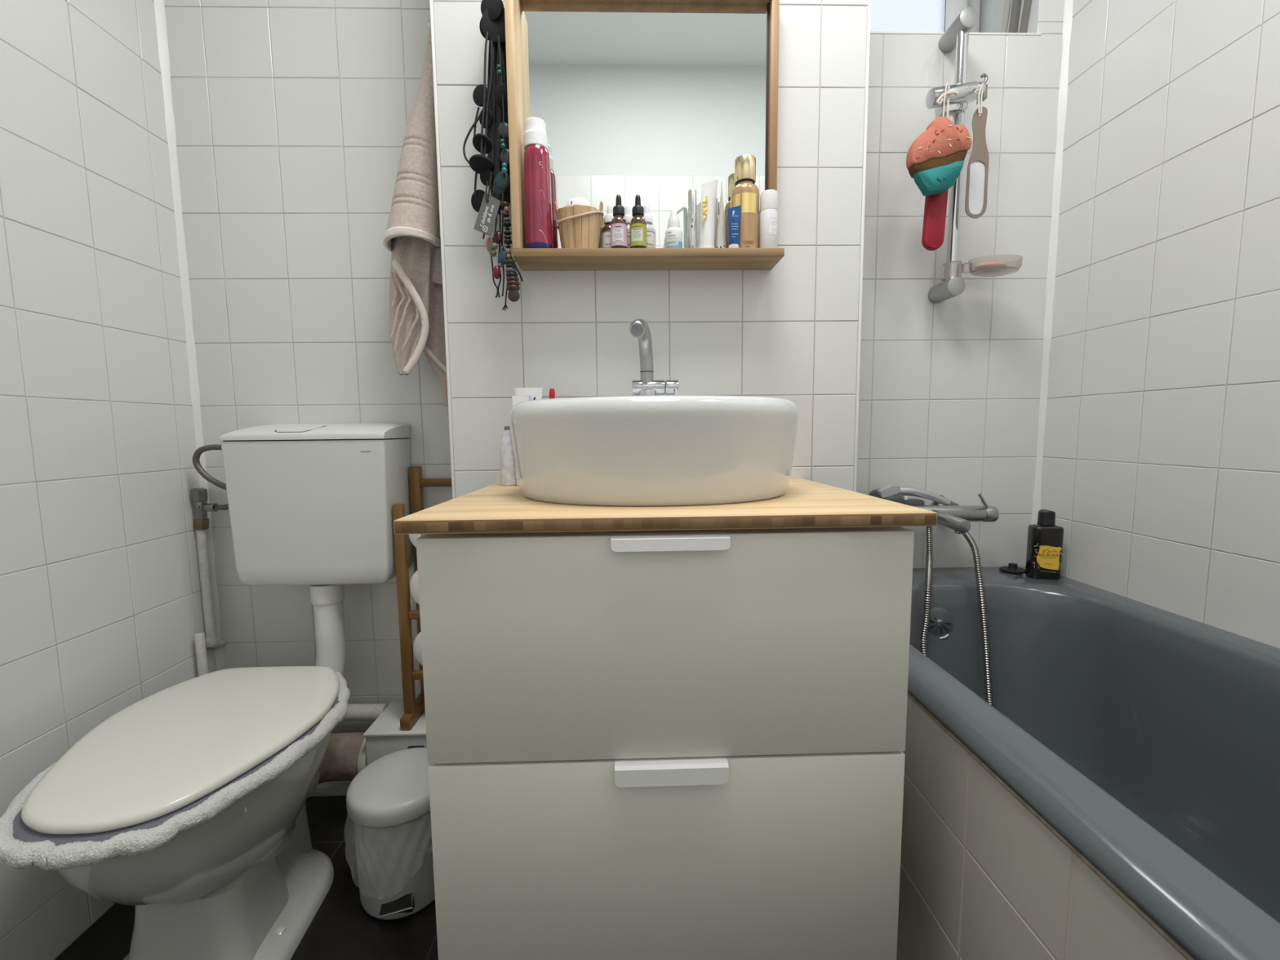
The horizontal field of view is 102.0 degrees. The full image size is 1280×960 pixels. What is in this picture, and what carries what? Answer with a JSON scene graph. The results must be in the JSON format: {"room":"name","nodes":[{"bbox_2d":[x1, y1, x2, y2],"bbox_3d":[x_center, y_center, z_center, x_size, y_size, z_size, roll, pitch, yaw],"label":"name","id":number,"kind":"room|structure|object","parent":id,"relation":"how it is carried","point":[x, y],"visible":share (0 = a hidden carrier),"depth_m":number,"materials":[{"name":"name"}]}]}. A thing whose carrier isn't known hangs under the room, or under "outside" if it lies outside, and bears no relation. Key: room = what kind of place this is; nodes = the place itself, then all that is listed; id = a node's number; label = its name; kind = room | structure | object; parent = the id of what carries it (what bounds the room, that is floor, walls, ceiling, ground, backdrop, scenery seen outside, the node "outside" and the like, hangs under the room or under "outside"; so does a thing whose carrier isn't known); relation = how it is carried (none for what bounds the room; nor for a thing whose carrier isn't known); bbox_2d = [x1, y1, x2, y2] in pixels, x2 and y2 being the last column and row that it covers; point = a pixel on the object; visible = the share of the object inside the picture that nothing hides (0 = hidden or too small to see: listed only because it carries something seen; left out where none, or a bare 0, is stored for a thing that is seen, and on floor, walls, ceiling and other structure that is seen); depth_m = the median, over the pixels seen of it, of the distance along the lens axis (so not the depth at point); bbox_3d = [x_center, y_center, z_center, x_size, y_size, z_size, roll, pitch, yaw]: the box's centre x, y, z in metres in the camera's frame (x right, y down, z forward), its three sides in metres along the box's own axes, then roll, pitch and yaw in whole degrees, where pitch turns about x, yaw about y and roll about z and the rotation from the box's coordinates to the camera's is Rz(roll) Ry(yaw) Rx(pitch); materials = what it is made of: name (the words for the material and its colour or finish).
{"room":"bathroom","nodes":[
{"label":"bathroom","id":0,"kind":"room"},
{"bbox_2d":[0,0,217,959],"bbox_3d":[-1.103,-0.360,0.570,0.070,2.620,1.943,-1,6,-1],"label":"wall","id":1,"kind":"structure","parent":0,"point":[101,610],"depth_m":1.00,"materials":[{"name":"white tile"}]},
{"bbox_2d":[153,0,224,671],"bbox_3d":[-1.077,-0.191,1.256,0.013,2.050,0.013,-1,6,-1],"label":"trim","id":2,"kind":"structure","parent":1,"relation":"attached to","point":[160,15],"depth_m":1.23,"materials":[{"name":"white plastic"}]},
{"bbox_2d":[195,529,225,648],"bbox_3d":[-1.066,0.268,1.282,0.025,0.319,0.045,-1,6,-1],"label":"pipe","id":3,"kind":"object","parent":1,"relation":"attached to","point":[211,638],"visible":0.98,"depth_m":1.27,"materials":[{"name":"white plastic"}]},
{"bbox_2d":[190,488,218,529],"bbox_3d":[-1.053,0.070,1.252,0.053,0.101,0.035,-1,6,-1],"label":"angle valve","id":4,"kind":"object","parent":3,"relation":"attached to","point":[198,495],"visible":1,"depth_m":1.24,"materials":[{"name":"grey metal"}]},
{"bbox_2d":[54,795,438,959],"bbox_3d":[0.009,0.909,0.722,2.267,0.060,1.940,-1,6,-1],"label":"floor","id":5,"kind":"structure","parent":0,"point":[340,929],"depth_m":1.00,"materials":[{"name":"tile"}]},
{"bbox_2d":[21,666,339,959],"bbox_3d":[-0.786,0.648,0.947,0.392,0.431,0.478,-1,6,-1],"label":"toilet","id":6,"kind":"object","parent":5,"relation":"on","point":[249,882],"visible":0.91,"depth_m":0.86,"materials":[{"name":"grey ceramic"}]},
{"bbox_2d":[0,671,350,870],"bbox_3d":[-0.787,0.471,0.923,0.445,0.037,0.542,-1,6,-1],"label":"seat cover","id":7,"kind":"object","parent":6,"relation":"on","point":[21,846],"visible":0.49,"depth_m":0.71,"materials":[{"name":"white fabric"}]},
{"bbox_2d":[309,584,345,675],"bbox_3d":[-0.739,0.385,1.203,0.071,0.280,0.141,-1,6,-1],"label":"pipe","id":8,"kind":"object","parent":6,"relation":"attached to","point":[326,600],"visible":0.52,"depth_m":1.21,"materials":[{"name":"white plastic"}]},
{"bbox_2d":[307,732,367,797],"bbox_3d":[-0.745,0.666,1.222,0.212,0.134,0.182,-1,6,-1],"label":"pipe","id":9,"kind":"object","parent":6,"relation":"attached to","point":[345,755],"visible":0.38,"depth_m":1.21,"materials":[{"name":"beige plastic"}]},
{"bbox_2d":[194,632,208,676],"bbox_3d":[-1.051,0.601,1.261,0.020,0.469,0.020,-1,6,-1],"label":"pipe stub","id":10,"kind":"object","parent":5,"relation":"on","point":[199,637],"visible":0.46,"depth_m":1.24,"materials":[{"name":"white plastic"}]},
{"bbox_2d":[346,745,435,921],"bbox_3d":[-0.489,0.724,1.073,0.201,0.250,0.205,2,6,24],"label":"pedal bin","id":11,"kind":"object","parent":5,"relation":"on","point":[388,801],"visible":0.8,"depth_m":1.00,"materials":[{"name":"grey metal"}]},
{"bbox_2d":[363,699,426,764],"bbox_3d":[-0.514,0.703,1.284,0.250,0.252,0.155,-1,6,-1],"label":"box","id":12,"kind":"object","parent":5,"relation":"on","point":[384,736],"visible":0.19,"depth_m":1.20,"materials":[{"name":"white plastic"}]},
{"bbox_2d":[309,782,351,796],"bbox_3d":[-0.761,0.774,1.296,0.244,0.025,0.020,-1,6,-1],"label":"pipe","id":13,"kind":"object","parent":12,"relation":"attached to","point":[322,788],"visible":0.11,"depth_m":1.29,"materials":[{"name":"grey plastic"}]},
{"bbox_2d":[342,703,388,720],"bbox_3d":[-0.734,0.586,1.305,0.185,0.043,0.040,-1,6,-1],"label":"drain pipe","id":14,"kind":"object","parent":12,"relation":"attached to","point":[356,712],"visible":0.42,"depth_m":1.29,"materials":[{"name":"white plastic"}]},
{"bbox_2d":[391,466,452,729],"bbox_3d":[-0.482,0.273,1.244,0.164,0.608,0.138,-1,6,-1],"label":"rack","id":15,"kind":"object","parent":12,"relation":"on","point":[414,708],"visible":0.38,"depth_m":1.21,"materials":[{"name":"brown wood"}]},
{"bbox_2d":[409,570,419,604],"bbox_3d":[-0.486,0.246,1.252,0.106,0.106,0.096,-1,6,-1],"label":"toilet roll","id":16,"kind":"object","parent":15,"relation":"on","point":[414,586],"visible":0.07,"depth_m":1.20,"materials":[{"name":"white paper"}]},
{"bbox_2d":[408,533,426,547],"bbox_3d":[-0.487,0.116,1.239,0.098,0.098,0.096,-1,6,-1],"label":"toilet roll","id":17,"kind":"object","parent":15,"relation":"on","point":[413,537],"visible":0.05,"depth_m":1.19,"materials":[{"name":"white paper"}]},
{"bbox_2d":[413,631,422,665],"bbox_3d":[-0.485,0.393,1.266,0.106,0.106,0.096,-1,6,-1],"label":"toilet roll","id":18,"kind":"object","parent":15,"relation":"on","point":[417,647],"visible":0.09,"depth_m":1.22,"materials":[{"name":"white paper"}]},
{"bbox_2d":[164,0,1065,782],"bbox_3d":[-0.027,-0.453,1.410,2.127,2.620,0.289,-1,6,-1],"label":"wall","id":19,"kind":"structure","parent":0,"point":[291,117],"depth_m":1.26,"materials":[{"name":"white tile"}]},
{"bbox_2d":[218,422,412,586],"bbox_3d":[-0.743,0.052,1.220,0.359,0.372,0.146,-1,6,-1],"label":"cistern","id":20,"kind":"object","parent":19,"relation":"attached to","point":[309,504],"visible":0.93,"depth_m":1.15,"materials":[{"name":"white ceramic"}]},
{"bbox_2d":[192,444,228,510],"bbox_3d":[-0.981,-0.005,1.233,0.137,0.159,0.041,-1,6,-1],"label":"hose","id":21,"kind":"object","parent":20,"relation":"attached to","point":[196,457],"visible":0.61,"depth_m":1.21,"materials":[{"name":"grey metal"}]},
{"bbox_2d":[870,0,1031,303],"bbox_3d":[0.725,-1.021,1.337,0.464,1.142,0.376,-1,6,-1],"label":"shower rail","id":22,"kind":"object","parent":19,"relation":"in","point":[886,15],"depth_m":1.24,"materials":[{"name":"silver metal"}]},
{"bbox_2d":[903,492,999,533],"bbox_3d":[0.747,0.073,1.261,0.267,0.085,0.188,-1,6,-1],"label":"mixer","id":23,"kind":"object","parent":19,"relation":"attached to","point":[957,518],"visible":0.64,"depth_m":1.27,"materials":[{"name":"grey metal"}]},
{"bbox_2d":[867,484,959,505],"bbox_3d":[0.686,0.042,1.291,0.231,0.067,0.085,-1,6,-1],"label":"shower","id":24,"kind":"object","parent":23,"relation":"on","point":[890,492],"visible":0.86,"depth_m":1.28,"materials":[{"name":"silver metal"}]},
{"bbox_2d":[920,494,993,706],"bbox_3d":[0.730,0.348,1.233,0.154,0.603,0.270,0,6,9],"label":"shower hose","id":25,"kind":"object","parent":23,"relation":"attached to","point":[928,578],"visible":0.54,"depth_m":1.20,"materials":[{"name":"silver metal"}]},
{"bbox_2d":[870,31,1041,35],"bbox_3d":[0.717,-1.073,1.247,0.504,0.005,0.010,-1,6,-1],"label":"trim","id":26,"kind":"structure","parent":19,"relation":"attached to","point":[871,32],"depth_m":1.24,"materials":[{"name":"white"}]},
{"bbox_2d":[432,0,867,497],"bbox_3d":[0.026,-0.432,1.186,0.852,2.620,0.278,-1,6,-1],"label":"wall","id":27,"kind":"structure","parent":0,"point":[788,331],"depth_m":1.05,"materials":[{"name":"white tile"}]},
{"bbox_2d":[429,0,455,498],"bbox_3d":[-0.391,-0.186,1.062,0.006,2.063,0.007,-1,6,-1],"label":"trim","id":28,"kind":"structure","parent":27,"relation":"attached to","point":[430,1],"depth_m":1.03,"materials":[{"name":"white"}]},
{"bbox_2d":[504,0,784,271],"bbox_3d":[0.014,-0.669,0.979,0.504,0.502,0.088,-1,6,-1],"label":"wall mirror","id":29,"kind":"object","parent":27,"relation":"attached to","point":[658,101],"visible":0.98,"depth_m":1.00,"materials":[{"name":"brown wood"}]},
{"bbox_2d":[523,116,553,248],"bbox_3d":[-0.192,-0.546,0.973,0.052,0.234,0.052,1,6,18],"label":"bottle","id":30,"kind":"object","parent":29,"relation":"on","point":[537,176],"visible":0.94,"depth_m":0.95,"materials":[{"name":"red"}]},
{"bbox_2d":[555,201,604,248],"bbox_3d":[-0.115,-0.477,0.987,0.093,0.092,0.074,-1,6,-1],"label":"wooden bucket","id":31,"kind":"object","parent":29,"relation":"on","point":[571,235],"visible":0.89,"depth_m":0.96,"materials":[{"name":"brown wood"}]},
{"bbox_2d":[565,196,591,229],"bbox_3d":[-0.114,-0.507,0.985,0.060,0.056,0.044,-1,6,-1],"label":"soap","id":32,"kind":"object","parent":31,"relation":"in","point":[575,201],"visible":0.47,"depth_m":0.97,"materials":[{"name":"white"}]},
{"bbox_2d":[601,204,613,248],"bbox_3d":[-0.058,-0.483,1.004,0.034,0.100,0.034,-1,6,-1],"label":"dropper bottle","id":33,"kind":"object","parent":29,"relation":"on","point":[606,231],"visible":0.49,"depth_m":0.99,"materials":[{"name":"orange glass"}]},
{"bbox_2d":[610,194,627,248],"bbox_3d":[-0.039,-0.481,0.969,0.032,0.101,0.032,-1,6,-1],"label":"dropper bottle","id":34,"kind":"object","parent":29,"relation":"on","point":[619,227],"visible":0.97,"depth_m":0.96,"materials":[{"name":"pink glass"}]},
{"bbox_2d":[614,226,622,240],"bbox_3d":[-0.040,-0.455,0.956,0.017,0.025,0.002,0,6,2],"label":"print","id":35,"kind":"object","parent":34,"relation":"attached to","point":[618,229],"depth_m":0.96,"materials":[{"name":"grey"}]},
{"bbox_2d":[623,204,632,248],"bbox_3d":[-0.024,-0.484,1.008,0.032,0.100,0.032,-1,6,-1],"label":"dropper bottle","id":36,"kind":"object","parent":29,"relation":"on","point":[628,216],"visible":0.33,"depth_m":1.00,"materials":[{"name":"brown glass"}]},
{"bbox_2d":[629,194,646,248],"bbox_3d":[-0.003,-0.481,0.970,0.032,0.101,0.032,-1,6,-1],"label":"dropper bottle","id":37,"kind":"object","parent":29,"relation":"on","point":[637,227],"visible":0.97,"depth_m":0.96,"materials":[{"name":"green glass"}]},
{"bbox_2d":[512,248,784,271],"bbox_3d":[0.016,-0.426,1.002,0.504,0.014,0.088,-1,6,-1],"label":"shelf","id":38,"kind":"object","parent":29,"relation":"attached to","point":[527,259],"depth_m":0.98,"materials":[{"name":"brown wood"}]},
{"bbox_2d":[643,204,655,248],"bbox_3d":[0.013,-0.484,1.006,0.036,0.100,0.036,-1,6,-1],"label":"dropper bottle","id":39,"kind":"object","parent":29,"relation":"on","point":[651,232],"visible":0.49,"depth_m":0.99,"materials":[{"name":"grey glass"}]},
{"bbox_2d":[665,205,684,248],"bbox_3d":[0.064,-0.475,0.983,0.033,0.086,0.033,-5,7,-40],"label":"spray bottle","id":40,"kind":"object","parent":29,"relation":"on","point":[673,234],"visible":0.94,"depth_m":0.97,"materials":[{"name":"white plastic"}]},
{"bbox_2d":[665,231,682,248],"bbox_3d":[0.065,-0.449,0.976,0.032,0.032,0.014,-1,6,-1],"label":"print","id":41,"kind":"object","parent":40,"relation":"attached to","point":[673,239],"depth_m":0.97,"materials":[{"name":"white paper"}]},
{"bbox_2d":[688,189,696,248],"bbox_3d":[0.100,-0.491,0.988,0.016,0.116,0.016,5,8,45],"label":"tube","id":42,"kind":"object","parent":29,"relation":"on","point":[691,193],"visible":0.73,"depth_m":0.98,"materials":[{"name":"white"}]},
{"bbox_2d":[698,179,717,248],"bbox_3d":[0.131,-0.505,0.988,0.040,0.143,0.036,-1,6,-1],"label":"tube","id":43,"kind":"object","parent":29,"relation":"on","point":[708,190],"visible":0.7,"depth_m":0.98,"materials":[{"name":"white plastic"}]},
{"bbox_2d":[715,184,726,248],"bbox_3d":[0.156,-0.499,0.993,0.020,0.128,0.028,4,7,42],"label":"tube","id":44,"kind":"object","parent":29,"relation":"on","point":[721,233],"visible":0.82,"depth_m":0.99,"materials":[{"name":"beige plastic"}]},
{"bbox_2d":[728,204,741,248],"bbox_3d":[0.175,-0.474,0.968,0.022,0.083,0.028,2,6,27],"label":"tube","id":45,"kind":"object","parent":29,"relation":"on","point":[734,213],"visible":0.99,"depth_m":0.97,"materials":[{"name":"blue plastic"}]},
{"bbox_2d":[731,210,738,237],"bbox_3d":[0.176,-0.475,0.959,0.013,0.049,0.006,-1,6,-1],"label":"print","id":46,"kind":"object","parent":45,"relation":"attached to","point":[735,214],"depth_m":0.97,"materials":[{"name":"blue"}]},
{"bbox_2d":[730,154,759,248],"bbox_3d":[0.201,-0.523,0.994,0.054,0.175,0.055,-1,6,-1],"label":"bottle","id":47,"kind":"object","parent":29,"relation":"on","point":[745,193],"visible":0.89,"depth_m":0.97,"materials":[{"name":"gold metal"}]},
{"bbox_2d":[759,189,777,248],"bbox_3d":[0.245,-0.490,0.986,0.034,0.110,0.035,-1,6,-1],"label":"bottle","id":48,"kind":"object","parent":29,"relation":"on","point":[768,233],"visible":0.88,"depth_m":0.97,"materials":[{"name":"white plastic"}]},
{"bbox_3d":[-0.260,-0.903,0.957,0.039,0.019,0.022,-1,6,-1],"label":"wall hook","id":49,"kind":"object","parent":29,"relation":"attached to","visible":0},
{"bbox_2d":[462,0,510,235],"bbox_3d":[-0.277,-0.673,0.955,0.100,0.442,0.057,-2,6,-16],"label":"necklace","id":50,"kind":"object","parent":49,"relation":"hanging from","point":[492,22],"visible":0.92,"depth_m":0.95,"materials":[{"name":"black fabric"}]},
{"bbox_2d":[489,3,510,210],"bbox_3d":[-0.257,-0.700,0.955,0.040,0.387,0.067,-3,6,-23],"label":"necklace","id":51,"kind":"object","parent":49,"relation":"hanging from","point":[500,153],"visible":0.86,"depth_m":0.96,"materials":[{"name":"black fabric"}]},
{"bbox_2d":[482,205,523,297],"bbox_3d":[-0.264,-0.436,0.983,0.075,0.171,0.029,-1,6,-1],"label":"necklace","id":52,"kind":"object","parent":51,"relation":"hanging from","point":[491,246],"visible":0.91,"depth_m":0.98,"materials":[{"name":"black fabric"}]},
{"bbox_2d":[497,191,519,311],"bbox_3d":[-0.246,-0.436,0.974,0.040,0.228,0.027,3,7,33],"label":"necklace","id":53,"kind":"object","parent":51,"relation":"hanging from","point":[513,283],"visible":0.99,"depth_m":0.97,"materials":[{"name":"black fabric"}]},
{"bbox_2d":[416,526,914,959],"bbox_3d":[0.031,0.339,0.877,0.601,0.598,0.484,-1,6,-1],"label":"vanity cabinet","id":54,"kind":"object","parent":27,"relation":"attached to","point":[668,744],"visible":0.92,"depth_m":0.65,"materials":[{"name":"white paint"}]},
{"bbox_2d":[393,478,937,534],"bbox_3d":[0.029,0.030,0.849,0.644,0.022,0.481,-1,6,-1],"label":"countertop","id":55,"kind":"structure","parent":54,"relation":"on","point":[495,508],"depth_m":0.62,"materials":[{"name":"brown wood"}]},
{"bbox_2d":[499,426,516,485],"bbox_3d":[-0.255,-0.048,1.019,0.043,0.116,0.043,-1,6,-1],"label":"bottle","id":56,"kind":"object","parent":55,"relation":"on","point":[507,460],"visible":0.82,"depth_m":1.00,"materials":[{"name":"plastic"}]},
{"bbox_2d":[511,395,528,485],"bbox_3d":[-0.228,-0.075,0.995,0.027,0.172,0.021,1,6,17],"label":"tube","id":57,"kind":"object","parent":55,"relation":"on","point":[515,399],"visible":0.17,"depth_m":0.99,"materials":[{"name":"white plastic"}]},
{"bbox_2d":[514,387,542,400],"bbox_3d":[-0.217,-0.086,1.019,0.041,0.189,0.036,-6,7,-42],"label":"toothpaste tube","id":58,"kind":"object","parent":55,"relation":"on","point":[534,393],"visible":0.15,"depth_m":1.01,"materials":[{"name":"white plastic"}]},
{"bbox_2d":[549,388,555,398],"bbox_3d":[-0.177,-0.086,1.024,0.024,0.185,0.011,1,6,13],"label":"toothbrush","id":59,"kind":"object","parent":55,"relation":"on","point":[552,392],"visible":0.19,"depth_m":1.01,"materials":[{"name":"red plastic"}]},
{"bbox_2d":[508,395,799,506],"bbox_3d":[0.022,-0.054,0.868,0.466,0.150,0.412,-1,6,-1],"label":"basin","id":60,"kind":"object","parent":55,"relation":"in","point":[653,450],"visible":0.99,"depth_m":0.69,"materials":[{"name":"white ceramic"}]},
{"bbox_2d":[629,318,679,395],"bbox_3d":[0.027,-0.207,0.935,0.094,0.159,0.141,-1,6,-1],"label":"tap","id":61,"kind":"object","parent":60,"relation":"on","point":[639,329],"visible":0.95,"depth_m":0.97,"materials":[{"name":"silver metal"}]},
{"bbox_2d":[853,0,871,492],"bbox_3d":[0.455,-0.197,1.083,0.006,2.063,0.007,-1,6,-1],"label":"trim","id":62,"kind":"structure","parent":27,"relation":"attached to","point":[868,1],"depth_m":1.05,"materials":[{"name":"white"}]},
{"bbox_3d":[-0.426,-0.965,1.101,0.043,0.022,0.022,-1,6,-1],"label":"towel hook","id":63,"kind":"object","parent":27,"relation":"attached to","visible":0},
{"bbox_2d":[382,21,448,406],"bbox_3d":[-0.483,-0.571,1.117,0.133,0.813,0.148,-4,6,-28],"label":"bath towel","id":64,"kind":"object","parent":63,"relation":"hanging from","point":[416,308],"visible":0.94,"depth_m":1.11,"materials":[{"name":"beige fabric"}]},
{"bbox_2d":[906,82,971,195],"bbox_3d":[0.657,-0.755,1.143,0.131,0.244,0.044,-1,6,-1],"label":"sponge","id":65,"kind":"object","parent":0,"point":[935,160],"visible":1,"depth_m":1.13,"materials":[{"name":"fabric"}]},
{"bbox_2d":[921,189,948,250],"bbox_3d":[0.673,-0.607,1.180,0.052,0.160,0.016,-1,6,-1],"label":"file","id":66,"kind":"object","parent":65,"relation":"hanging from","point":[935,205],"visible":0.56,"depth_m":1.18,"materials":[{"name":"red plastic"}]},
{"bbox_2d":[964,83,988,218],"bbox_3d":[0.766,-0.741,1.169,0.050,0.286,0.009,-1,6,-1],"label":"foot rasp","id":67,"kind":"object","parent":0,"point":[976,188],"visible":1,"depth_m":1.18,"materials":[{"name":"beige metal"}]},
{"bbox_2d":[941,254,1022,281],"bbox_3d":[0.810,-0.499,1.220,0.169,0.036,0.075,0,6,3],"label":"soap dish","id":68,"kind":"object","parent":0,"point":[994,265],"visible":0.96,"depth_m":1.20,"materials":[{"name":"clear plastic"}]},
{"bbox_2d":[896,696,1186,959],"bbox_3d":[0.430,0.614,0.600,0.030,0.544,1.592,-1,6,-1],"label":"wall","id":69,"kind":"structure","parent":0,"point":[982,877],"depth_m":0.62,"materials":[{"name":"grey tile"}]},
{"bbox_2d":[907,692,1195,959],"bbox_3d":[0.416,0.355,0.454,0.008,0.006,1.352,-1,6,-1],"label":"trim","id":70,"kind":"structure","parent":69,"relation":"attached to","point":[1186,955],"depth_m":0.49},
{"bbox_2d":[907,566,1279,959],"bbox_3d":[0.740,0.524,0.600,0.660,0.430,1.588,-1,6,-1],"label":"bathtub","id":71,"kind":"object","parent":69,"relation":"on","point":[1146,736],"visible":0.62,"depth_m":0.90,"materials":[{"name":"grey ceramic"}]},
{"bbox_2d":[999,563,1025,573],"bbox_3d":[0.955,0.224,1.326,0.059,0.022,0.054,-1,6,-1],"label":"plug","id":72,"kind":"object","parent":71,"relation":"on","point":[1011,567],"visible":0.98,"depth_m":1.32,"materials":[{"name":"black rubber"}]},
{"bbox_2d":[1025,509,1063,579],"bbox_3d":[0.994,0.157,1.270,0.071,0.166,0.045,1,6,12],"label":"bottle","id":73,"kind":"object","parent":71,"relation":"on","point":[1045,540],"visible":1,"depth_m":1.25,"materials":[{"name":"black plastic"}]},
{"bbox_2d":[1033,542,1063,572],"bbox_3d":[0.990,0.188,1.253,0.071,0.071,0.004,0,6,10],"label":"print","id":74,"kind":"object","parent":73,"relation":"attached to","point":[1047,557],"depth_m":1.25,"materials":[{"name":"yellow paper"}]},
{"bbox_2d":[1040,0,1279,648],"bbox_3d":[1.093,-0.390,0.636,0.070,2.620,1.962,-1,6,-1],"label":"wall","id":75,"kind":"structure","parent":0,"point":[1161,470],"depth_m":1.02,"materials":[{"name":"white tile"}]},
{"bbox_2d":[1031,0,1073,524],"bbox_3d":[1.036,-0.220,1.329,0.013,2.050,0.013,-1,6,-1],"label":"trim","id":76,"kind":"structure","parent":75,"relation":"attached to","point":[1068,11],"depth_m":1.29,"materials":[{"name":"white"}]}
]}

